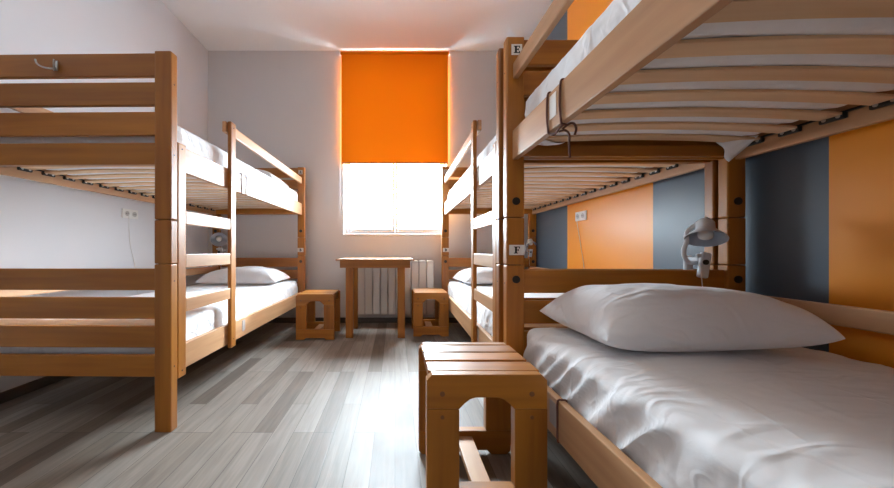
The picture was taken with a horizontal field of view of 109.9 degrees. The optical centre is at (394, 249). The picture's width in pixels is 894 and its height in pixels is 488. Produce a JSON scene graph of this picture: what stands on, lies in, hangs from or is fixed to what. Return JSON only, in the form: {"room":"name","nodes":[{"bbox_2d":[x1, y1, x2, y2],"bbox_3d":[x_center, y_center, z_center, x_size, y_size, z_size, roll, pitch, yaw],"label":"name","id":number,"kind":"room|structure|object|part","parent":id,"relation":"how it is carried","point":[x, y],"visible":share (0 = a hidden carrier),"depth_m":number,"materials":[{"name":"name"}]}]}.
{"room":"dormitory","nodes":[
{"label":"dormitory","id":0,"kind":"room"},
{"bbox_2d":[0,0,207,392],"bbox_3d":[-2.226,-0.738,0.685,0.100,3.165,6.570,0,0,0],"label":"wall","id":1,"kind":"structure","parent":0,"point":[43,225],"depth_m":2.22,"materials":[{"name":"grey paint"}]},
{"bbox_2d":[0,376,70,403],"bbox_3d":[-2.169,0.815,0.553,0.014,0.060,6.106,0,0,0],"label":"baseboard","id":2,"kind":"structure","parent":1,"relation":"attached to","point":[18,391],"depth_m":1.83,"materials":[{"name":"grey wood"}]},
{"bbox_2d":[122,208,137,218],"bbox_3d":[-2.168,-0.295,2.549,0.016,0.076,0.150,0,0,0],"label":"wall socket","id":3,"kind":"object","parent":1,"relation":"attached to","point":[133,214],"visible":1,"depth_m":2.55,"materials":[{"name":"white plastic"}]},
{"bbox_2d":[128,214,138,294],"bbox_3d":[-2.163,0.274,2.593,0.020,1.138,0.156,0,0,0],"label":"power cable","id":4,"kind":"object","parent":1,"relation":"attached to","point":[128,214],"visible":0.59,"depth_m":2.54,"materials":[{"name":"white plastic"}]},
{"bbox_2d":[0,323,597,487],"bbox_3d":[-0.308,0.895,0.685,3.936,0.100,6.570,0,0,0],"label":"floor","id":5,"kind":"structure","parent":0,"point":[271,409],"depth_m":1.48,"materials":[{"name":"grey wood"}]},
{"bbox_2d":[0,51,305,431],"bbox_3d":[-1.538,-0.039,2.477,1.036,1.768,2.065,0,0,1],"label":"bunk bed","id":6,"kind":"object","parent":5,"relation":"on","point":[172,162],"visible":0.94,"depth_m":1.46,"materials":[{"name":"brown wood"}]},
{"bbox_3d":[-1.553,-0.426,1.490,0.935,0.048,0.022,0,0,1],"label":"cross rail","id":7,"kind":"part","parent":6,"relation":"part of","materials":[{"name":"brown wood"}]},
{"bbox_2d":[34,59,57,70],"bbox_3d":[-1.599,-0.854,1.431,0.088,0.050,0.031,0,0,-3],"label":"coat hook","id":8,"kind":"object","parent":6,"relation":"attached to","point":[55,63],"visible":1,"depth_m":1.43,"materials":[{"name":"metal"}]},
{"bbox_3d":[-1.577,-0.856,1.444,0.022,0.046,0.005,0,0,0],"label":"plate","id":9,"kind":"part","parent":8,"relation":"part of","materials":[{"name":"metal"}]},
{"bbox_3d":[-2.018,-0.453,2.484,0.025,0.125,1.975,0,0,1],"label":"rail","id":10,"kind":"part","parent":6,"relation":"part of","materials":[{"name":"brown wood"}]},
{"bbox_2d":[0,281,297,353],"bbox_3d":[-1.530,0.434,2.477,0.906,0.207,1.958,0,0,1],"label":"mattress","id":11,"kind":"object","parent":6,"relation":"on","point":[250,298],"visible":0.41,"depth_m":1.77,"materials":[{"name":"white fabric"}]},
{"bbox_2d":[196,266,289,284],"bbox_3d":[-1.500,0.251,3.140,0.739,0.172,0.469,0,0,-2],"label":"pillow","id":12,"kind":"object","parent":11,"relation":"on","point":[246,274],"visible":0.9,"depth_m":2.94,"materials":[{"name":"white fabric"}]},
{"bbox_2d":[0,126,297,207],"bbox_3d":[-1.530,-0.551,2.478,0.906,0.209,1.959,0,0,1],"label":"mattress","id":13,"kind":"object","parent":6,"relation":"on","point":[192,142],"visible":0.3,"depth_m":1.79,"materials":[{"name":"white fabric"}]},
{"bbox_2d":[257,169,288,186],"bbox_3d":[-1.500,-0.719,3.120,0.719,0.141,0.469,0,0,0],"label":"pillow","id":14,"kind":"object","parent":13,"relation":"on","point":[267,173],"visible":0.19,"depth_m":2.96,"materials":[{"name":"white fabric"}]},
{"bbox_3d":[-1.075,-0.039,1.460,0.078,1.768,0.045,0,0,1],"label":"post","id":15,"kind":"part","parent":6,"relation":"part of","materials":[{"name":"brown wood"}]},
{"bbox_3d":[-2.002,-0.039,3.494,0.078,1.768,0.045,0,0,1],"label":"post","id":16,"kind":"part","parent":6,"relation":"part of","materials":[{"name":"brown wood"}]},
{"bbox_2d":[210,233,227,253],"bbox_3d":[-1.921,0.029,3.436,0.152,0.437,0.178,0,0,0],"label":"lamp","id":17,"kind":"object","parent":6,"relation":"attached to","point":[217,239],"visible":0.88,"depth_m":3.42,"materials":[{"name":"plastic"}]},
{"bbox_3d":[-1.058,0.532,2.470,0.025,0.125,1.975,0,0,1],"label":"rail","id":18,"kind":"part","parent":6,"relation":"part of","materials":[{"name":"brown wood"}]},
{"bbox_3d":[-1.058,-0.453,2.470,0.025,0.125,1.975,0,0,1],"label":"rail","id":19,"kind":"part","parent":6,"relation":"part of","materials":[{"name":"brown wood"}]},
{"bbox_3d":[-1.524,-0.426,3.464,0.935,0.048,0.022,0,0,1],"label":"cross rail","id":20,"kind":"part","parent":6,"relation":"part of","materials":[{"name":"brown wood"}]},
{"bbox_3d":[-1.056,-0.771,2.697,0.024,0.067,1.519,0,0,1],"label":"guard rail","id":21,"kind":"part","parent":6,"relation":"part of","materials":[{"name":"brown wood"}]},
{"bbox_3d":[-1.045,-0.039,3.480,0.078,1.768,0.045,0,0,1],"label":"post","id":22,"kind":"part","parent":6,"relation":"part of","materials":[{"name":"brown wood"}]},
{"bbox_2d":[296,290,339,339],"bbox_3d":[-0.752,0.629,3.089,0.358,0.429,0.342,0,0,0],"label":"stool","id":23,"kind":"object","parent":5,"relation":"on","point":[306,325],"visible":1,"depth_m":2.92,"materials":[{"name":"brown wood"}]},
{"bbox_3d":[-0.882,0.632,2.937,0.097,0.228,0.034,0,0,0],"label":"leg","id":24,"kind":"part","parent":23,"relation":"part of","materials":[{"name":"brown wood"}]},
{"bbox_3d":[-0.882,0.632,3.243,0.097,0.228,0.034,0,0,0],"label":"leg","id":25,"kind":"part","parent":23,"relation":"part of","materials":[{"name":"brown wood"}]},
{"bbox_3d":[-0.752,0.795,2.937,0.358,0.097,0.034,0,0,0],"label":"board","id":26,"kind":"part","parent":23,"relation":"part of","materials":[{"name":"brown wood"}]},
{"bbox_3d":[-0.752,0.795,3.243,0.358,0.097,0.034,0,0,0],"label":"board","id":27,"kind":"part","parent":23,"relation":"part of","materials":[{"name":"brown wood"}]},
{"bbox_3d":[-0.622,0.632,2.937,0.097,0.228,0.034,0,0,0],"label":"leg","id":28,"kind":"part","parent":23,"relation":"part of","materials":[{"name":"brown wood"}]},
{"bbox_3d":[-0.622,0.632,3.243,0.097,0.228,0.034,0,0,0],"label":"leg","id":29,"kind":"part","parent":23,"relation":"part of","materials":[{"name":"brown wood"}]},
{"bbox_2d":[336,258,413,337],"bbox_3d":[-0.190,0.465,3.190,0.744,0.760,0.500,0,0,0],"label":"side table","id":30,"kind":"object","parent":5,"relation":"on","point":[351,265],"visible":1,"depth_m":2.98,"materials":[{"name":"brown wood"}]},
{"bbox_3d":[-0.438,0.474,3.012,0.070,0.742,0.062,0,0,0],"label":"leg","id":31,"kind":"part","parent":30,"relation":"part of","materials":[{"name":"brown wood"}]},
{"bbox_3d":[-0.438,0.474,3.366,0.070,0.742,0.062,0,0,0],"label":"leg","id":32,"kind":"part","parent":30,"relation":"part of","materials":[{"name":"brown wood"}]},
{"bbox_3d":[0.061,0.474,3.366,0.070,0.742,0.062,0,0,0],"label":"leg","id":33,"kind":"part","parent":30,"relation":"part of","materials":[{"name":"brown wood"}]},
{"bbox_3d":[0.061,0.474,3.012,0.070,0.742,0.062,0,0,0],"label":"leg","id":34,"kind":"part","parent":30,"relation":"part of","materials":[{"name":"brown wood"}]},
{"bbox_2d":[412,288,448,336],"bbox_3d":[0.352,0.629,3.199,0.345,0.429,0.342,0,0,0],"label":"stool","id":35,"kind":"object","parent":5,"relation":"on","point":[439,325],"visible":1,"depth_m":3.03,"materials":[{"name":"brown wood"}]},
{"bbox_3d":[0.226,0.632,3.047,0.093,0.228,0.034,0,0,0],"label":"leg","id":36,"kind":"part","parent":35,"relation":"part of","materials":[{"name":"brown wood"}]},
{"bbox_3d":[0.352,0.795,3.353,0.345,0.097,0.034,0,0,0],"label":"board","id":37,"kind":"part","parent":35,"relation":"part of","materials":[{"name":"brown wood"}]},
{"bbox_3d":[0.352,0.795,3.047,0.345,0.097,0.034,0,0,0],"label":"board","id":38,"kind":"part","parent":35,"relation":"part of","materials":[{"name":"brown wood"}]},
{"bbox_3d":[0.478,0.632,3.353,0.093,0.228,0.034,0,0,0],"label":"leg","id":39,"kind":"part","parent":35,"relation":"part of","materials":[{"name":"brown wood"}]},
{"bbox_3d":[0.478,0.632,3.047,0.093,0.228,0.034,0,0,0],"label":"leg","id":40,"kind":"part","parent":35,"relation":"part of","materials":[{"name":"brown wood"}]},
{"bbox_2d":[418,342,546,487],"bbox_3d":[0.288,0.617,1.143,0.378,0.454,0.347,0,0,0],"label":"stool","id":41,"kind":"object","parent":5,"relation":"on","point":[450,374],"visible":1,"depth_m":0.97,"materials":[{"name":"brown wood"}]},
{"bbox_3d":[0.150,0.623,1.300,0.102,0.247,0.034,0,0,0],"label":"leg","id":42,"kind":"part","parent":41,"relation":"part of","materials":[{"name":"brown wood"}]},
{"bbox_3d":[0.150,0.623,0.989,0.102,0.247,0.034,0,0,0],"label":"leg","id":43,"kind":"part","parent":41,"relation":"part of","materials":[{"name":"brown wood"}]},
{"bbox_3d":[0.288,0.795,1.300,0.378,0.097,0.034,0,0,0],"label":"board","id":44,"kind":"part","parent":41,"relation":"part of","materials":[{"name":"brown wood"}]},
{"bbox_3d":[0.288,0.795,0.989,0.378,0.097,0.034,0,0,0],"label":"board","id":45,"kind":"part","parent":41,"relation":"part of","materials":[{"name":"brown wood"}]},
{"bbox_3d":[0.426,0.623,1.300,0.102,0.247,0.034,0,0,0],"label":"leg","id":46,"kind":"part","parent":41,"relation":"part of","materials":[{"name":"brown wood"}]},
{"bbox_3d":[0.426,0.623,0.989,0.102,0.247,0.034,0,0,0],"label":"leg","id":47,"kind":"part","parent":41,"relation":"part of","materials":[{"name":"brown wood"}]},
{"bbox_2d":[441,48,721,341],"bbox_3d":[1.013,-0.039,2.439,1.036,1.768,2.065,0,0,1],"label":"bunk bed","id":48,"kind":"object","parent":5,"relation":"on","point":[490,169],"visible":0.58,"depth_m":1.87,"materials":[{"name":"brown wood"}]},
{"bbox_3d":[0.558,-0.039,3.459,0.078,1.768,0.045,0,0,1],"label":"post","id":49,"kind":"part","parent":48,"relation":"part of","materials":[{"name":"brown wood"}]},
{"bbox_3d":[0.540,-0.771,2.676,0.024,0.067,1.519,0,0,1],"label":"guard rail","id":50,"kind":"part","parent":48,"relation":"part of","materials":[{"name":"brown wood"}]},
{"bbox_3d":[0.534,-0.453,2.449,0.025,0.125,1.975,0,0,1],"label":"rail","id":51,"kind":"part","parent":48,"relation":"part of","materials":[{"name":"brown wood"}]},
{"bbox_3d":[0.534,0.532,2.449,0.025,0.125,1.975,0,0,1],"label":"rail","id":52,"kind":"part","parent":48,"relation":"part of","materials":[{"name":"brown wood"}]},
{"bbox_3d":[1.036,-0.426,3.426,0.935,0.048,0.022,0,0,1],"label":"cross rail","id":53,"kind":"part","parent":48,"relation":"part of","materials":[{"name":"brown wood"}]},
{"bbox_3d":[0.513,-0.039,1.440,0.078,1.768,0.045,0,0,1],"label":"post","id":54,"kind":"part","parent":48,"relation":"part of","materials":[{"name":"brown wood"}]},
{"bbox_2d":[448,281,565,336],"bbox_3d":[1.005,0.433,2.441,0.906,0.209,1.952,0,0,1],"label":"mattress","id":55,"kind":"object","parent":48,"relation":"on","point":[460,291],"visible":0.16,"depth_m":2.35,"materials":[{"name":"white fabric"}]},
{"bbox_2d":[453,267,492,284],"bbox_3d":[1.000,0.254,3.130,0.739,0.165,0.469,0,0,-3],"label":"pillow","id":56,"kind":"object","parent":55,"relation":"on","point":[484,274],"visible":0.39,"depth_m":2.94,"materials":[{"name":"white fabric"}]},
{"bbox_2d":[525,239,535,265],"bbox_3d":[1.484,0.019,3.412,0.105,0.308,0.123,0,0,-31],"label":"lamp","id":57,"kind":"object","parent":48,"relation":"attached to","point":[529,241],"visible":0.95,"depth_m":3.41,"materials":[{"name":"plastic"}]},
{"bbox_3d":[1.515,-0.039,3.438,0.078,1.768,0.045,0,0,1],"label":"post","id":58,"kind":"part","parent":48,"relation":"part of","materials":[{"name":"brown wood"}]},
{"bbox_2d":[448,136,649,207],"bbox_3d":[1.005,-0.551,2.442,0.906,0.209,1.955,0,0,1],"label":"mattress","id":59,"kind":"object","parent":48,"relation":"on","point":[489,148],"visible":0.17,"depth_m":1.94,"materials":[{"name":"white fabric"}]},
{"bbox_3d":[0.992,-0.426,1.452,0.935,0.048,0.022,0,0,1],"label":"cross rail","id":60,"kind":"part","parent":48,"relation":"part of","materials":[{"name":"brown wood"}]},
{"bbox_3d":[1.494,-0.453,2.428,0.025,0.125,1.975,0,0,1],"label":"rail","id":61,"kind":"part","parent":48,"relation":"part of","materials":[{"name":"brown wood"}]},
{"bbox_3d":[1.470,-0.039,1.419,0.078,1.768,0.045,0,0,1],"label":"post","id":62,"kind":"part","parent":48,"relation":"part of","materials":[{"name":"brown wood"}]},
{"bbox_2d":[503,0,893,487],"bbox_3d":[0.999,-0.039,0.355,1.036,1.768,2.065,0,0,0],"label":"bunk bed","id":63,"kind":"object","parent":5,"relation":"on","point":[654,29],"visible":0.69,"depth_m":1.00,"materials":[{"name":"brown wood"}]},
{"bbox_3d":[0.521,-0.039,1.365,0.078,1.768,0.045,0,0,0],"label":"post","id":64,"kind":"part","parent":63,"relation":"part of","materials":[{"name":"brown wood"}]},
{"bbox_3d":[0.526,-0.865,1.342,0.046,0.046,0.002,0,0,0],"label":"letter plate","id":65,"kind":"part","parent":63,"relation":"part of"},
{"bbox_3d":[0.526,0.000,1.342,0.066,0.044,0.002,0,0,0],"label":"letter plate","id":66,"kind":"part","parent":63,"relation":"part of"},
{"bbox_3d":[0.520,-0.771,0.583,0.024,0.067,1.519,0,0,0],"label":"guard rail","id":67,"kind":"part","parent":63,"relation":"part of","materials":[{"name":"brown wood"}]},
{"bbox_3d":[0.519,-0.452,1.030,0.040,0.144,0.018,0,0,-13],"label":"tie cord","id":68,"kind":"part","parent":63,"relation":"part of","materials":[{"name":"brown fabric"}]},
{"bbox_3d":[0.514,-0.380,0.988,0.012,0.015,0.082,0,0,-2],"label":"tie cord","id":69,"kind":"part","parent":63,"relation":"part of","materials":[{"name":"brown fabric"}]},
{"bbox_3d":[0.519,0.531,0.966,0.036,0.137,0.006,0,0,0],"label":"tie cord","id":70,"kind":"part","parent":63,"relation":"part of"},
{"bbox_3d":[0.519,-0.452,0.950,0.040,0.144,0.018,0,0,-13],"label":"tie cord","id":71,"kind":"part","parent":63,"relation":"part of","materials":[{"name":"brown fabric"}]},
{"bbox_3d":[0.538,-0.336,0.982,0.012,0.103,0.055,0,0,-8],"label":"tie cord","id":72,"kind":"part","parent":63,"relation":"part of","materials":[{"name":"brown fabric"}]},
{"bbox_3d":[0.548,-0.380,0.976,0.043,0.041,0.014,0,0,27],"label":"tie cord","id":73,"kind":"part","parent":63,"relation":"part of","materials":[{"name":"brown fabric"}]},
{"bbox_3d":[0.519,0.532,0.355,0.025,0.125,1.975,0,0,0],"label":"rail","id":74,"kind":"part","parent":63,"relation":"part of","materials":[{"name":"brown wood"}]},
{"bbox_3d":[0.519,-0.453,0.355,0.025,0.125,1.975,0,0,0],"label":"rail","id":75,"kind":"part","parent":63,"relation":"part of","materials":[{"name":"brown wood"}]},
{"bbox_3d":[1.000,-0.426,1.343,0.935,0.048,0.022,0,0,0],"label":"cross rail","id":76,"kind":"part","parent":63,"relation":"part of","materials":[{"name":"brown wood"}]},
{"bbox_2d":[681,217,728,286],"bbox_3d":[1.310,0.048,1.329,0.130,0.386,0.160,0,0,0],"label":"lamp","id":77,"kind":"object","parent":63,"relation":"attached to","point":[705,234],"visible":0.94,"depth_m":1.32,"materials":[{"name":"plastic"}]},
{"bbox_3d":[1.319,-0.068,1.321,0.053,0.053,0.053,0,0,0],"label":"bulb","id":78,"kind":"part","parent":77,"relation":"part of","materials":[{"name":"white glass"}]},
{"bbox_3d":[1.311,-0.074,1.313,0.128,0.121,0.127,0,0,0],"label":"lamp shade","id":79,"kind":"part","parent":77,"relation":"part of","materials":[{"name":"plastic"}]},
{"bbox_2d":[523,327,893,487],"bbox_3d":[0.991,0.426,0.357,0.913,0.226,1.964,0,0,0],"label":"mattress","id":80,"kind":"object","parent":63,"relation":"on","point":[796,417],"visible":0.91,"depth_m":0.67,"materials":[{"name":"white fabric"}]},
{"bbox_2d":[540,283,844,351],"bbox_3d":[0.934,0.221,1.095,0.653,0.214,0.444,-1,0,2],"label":"pillow","id":81,"kind":"object","parent":80,"relation":"on","point":[649,317],"visible":1,"depth_m":0.91,"materials":[{"name":"white fabric"}]},
{"bbox_2d":[525,0,893,161],"bbox_3d":[0.991,-0.512,0.356,0.906,0.285,1.953,0,0,0],"label":"mattress","id":82,"kind":"object","parent":63,"relation":"on","point":[617,10],"visible":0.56,"depth_m":0.85,"materials":[{"name":"white fabric"}]},
{"bbox_3d":[1.478,-0.039,1.365,0.078,1.768,0.045,0,0,0],"label":"post","id":83,"kind":"part","parent":63,"relation":"part of","materials":[{"name":"brown wood"}]},
{"bbox_3d":[1.480,-0.453,0.355,0.025,0.125,1.975,0,0,0],"label":"rail","id":84,"kind":"part","parent":63,"relation":"part of","materials":[{"name":"brown wood"}]},
{"bbox_2d":[161,0,552,50],"bbox_3d":[-0.308,-2.370,0.685,3.936,0.100,6.570,0,0,0],"label":"ceiling","id":85,"kind":"structure","parent":0,"point":[218,25],"depth_m":3.16,"materials":[{"name":"white paint"}]},
{"bbox_2d":[208,51,527,316],"bbox_3d":[-0.308,-0.738,3.795,3.736,3.165,0.350,0,0,0],"label":"wall","id":86,"kind":"structure","parent":0,"point":[288,103],"depth_m":3.62,"materials":[{"name":"grey paint"}]},
{"bbox_2d":[267,317,458,322],"bbox_3d":[-0.308,0.815,3.613,3.708,0.060,0.014,0,0,0],"label":"baseboard","id":87,"kind":"structure","parent":86,"relation":"attached to","point":[277,319],"depth_m":3.61,"materials":[{"name":"grey wood"}]},
{"bbox_2d":[342,164,444,235],"bbox_3d":[0.000,-1.219,3.705,1.224,2.102,0.210,0,0,0],"label":"window","id":88,"kind":"structure","parent":86,"relation":"in","point":[394,231],"depth_m":3.75,"materials":[{"name":"white plastic"}]},
{"bbox_3d":[-0.283,-1.230,3.777,0.563,2.010,0.045,0,0,0],"label":"sash","id":89,"kind":"part","parent":88,"relation":"part of","materials":[{"name":"white glass"}]},
{"bbox_3d":[0.000,-0.179,3.675,1.224,0.022,0.150,0,0,0],"label":"sill","id":90,"kind":"part","parent":88,"relation":"part of","materials":[{"name":"white plastic"}]},
{"bbox_3d":[0.283,-1.230,3.777,0.563,2.010,0.045,0,0,0],"label":"sash","id":91,"kind":"part","parent":88,"relation":"part of","materials":[{"name":"white glass"}]},
{"bbox_2d":[339,51,449,163],"bbox_3d":[-0.003,-1.348,3.593,1.276,1.886,0.054,0,0,0],"label":"roller blind","id":92,"kind":"object","parent":86,"relation":"attached to","point":[394,104],"visible":1,"depth_m":3.59,"materials":[{"name":"orange fabric"}]},
{"bbox_2d":[358,260,434,313],"bbox_3d":[0.034,0.481,3.535,0.910,0.728,0.090,0,0,0],"label":"radiator","id":93,"kind":"object","parent":86,"relation":"attached to","point":[411,274],"visible":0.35,"depth_m":3.49,"materials":[{"name":"white metal"}]},
{"bbox_2d":[536,0,893,367],"bbox_3d":[1.610,-0.738,0.685,0.100,3.165,6.570,0,0,0],"label":"wall","id":94,"kind":"structure","parent":0,"point":[819,213],"depth_m":1.23,"materials":[{"name":"orange paint"}]},
{"bbox_2d":[575,210,586,220],"bbox_3d":[1.552,-0.284,2.601,0.016,0.076,0.150,0,0,0],"label":"wall socket","id":95,"kind":"object","parent":94,"relation":"attached to","point":[582,215],"visible":1,"depth_m":2.58,"materials":[{"name":"white plastic"}]}
]}

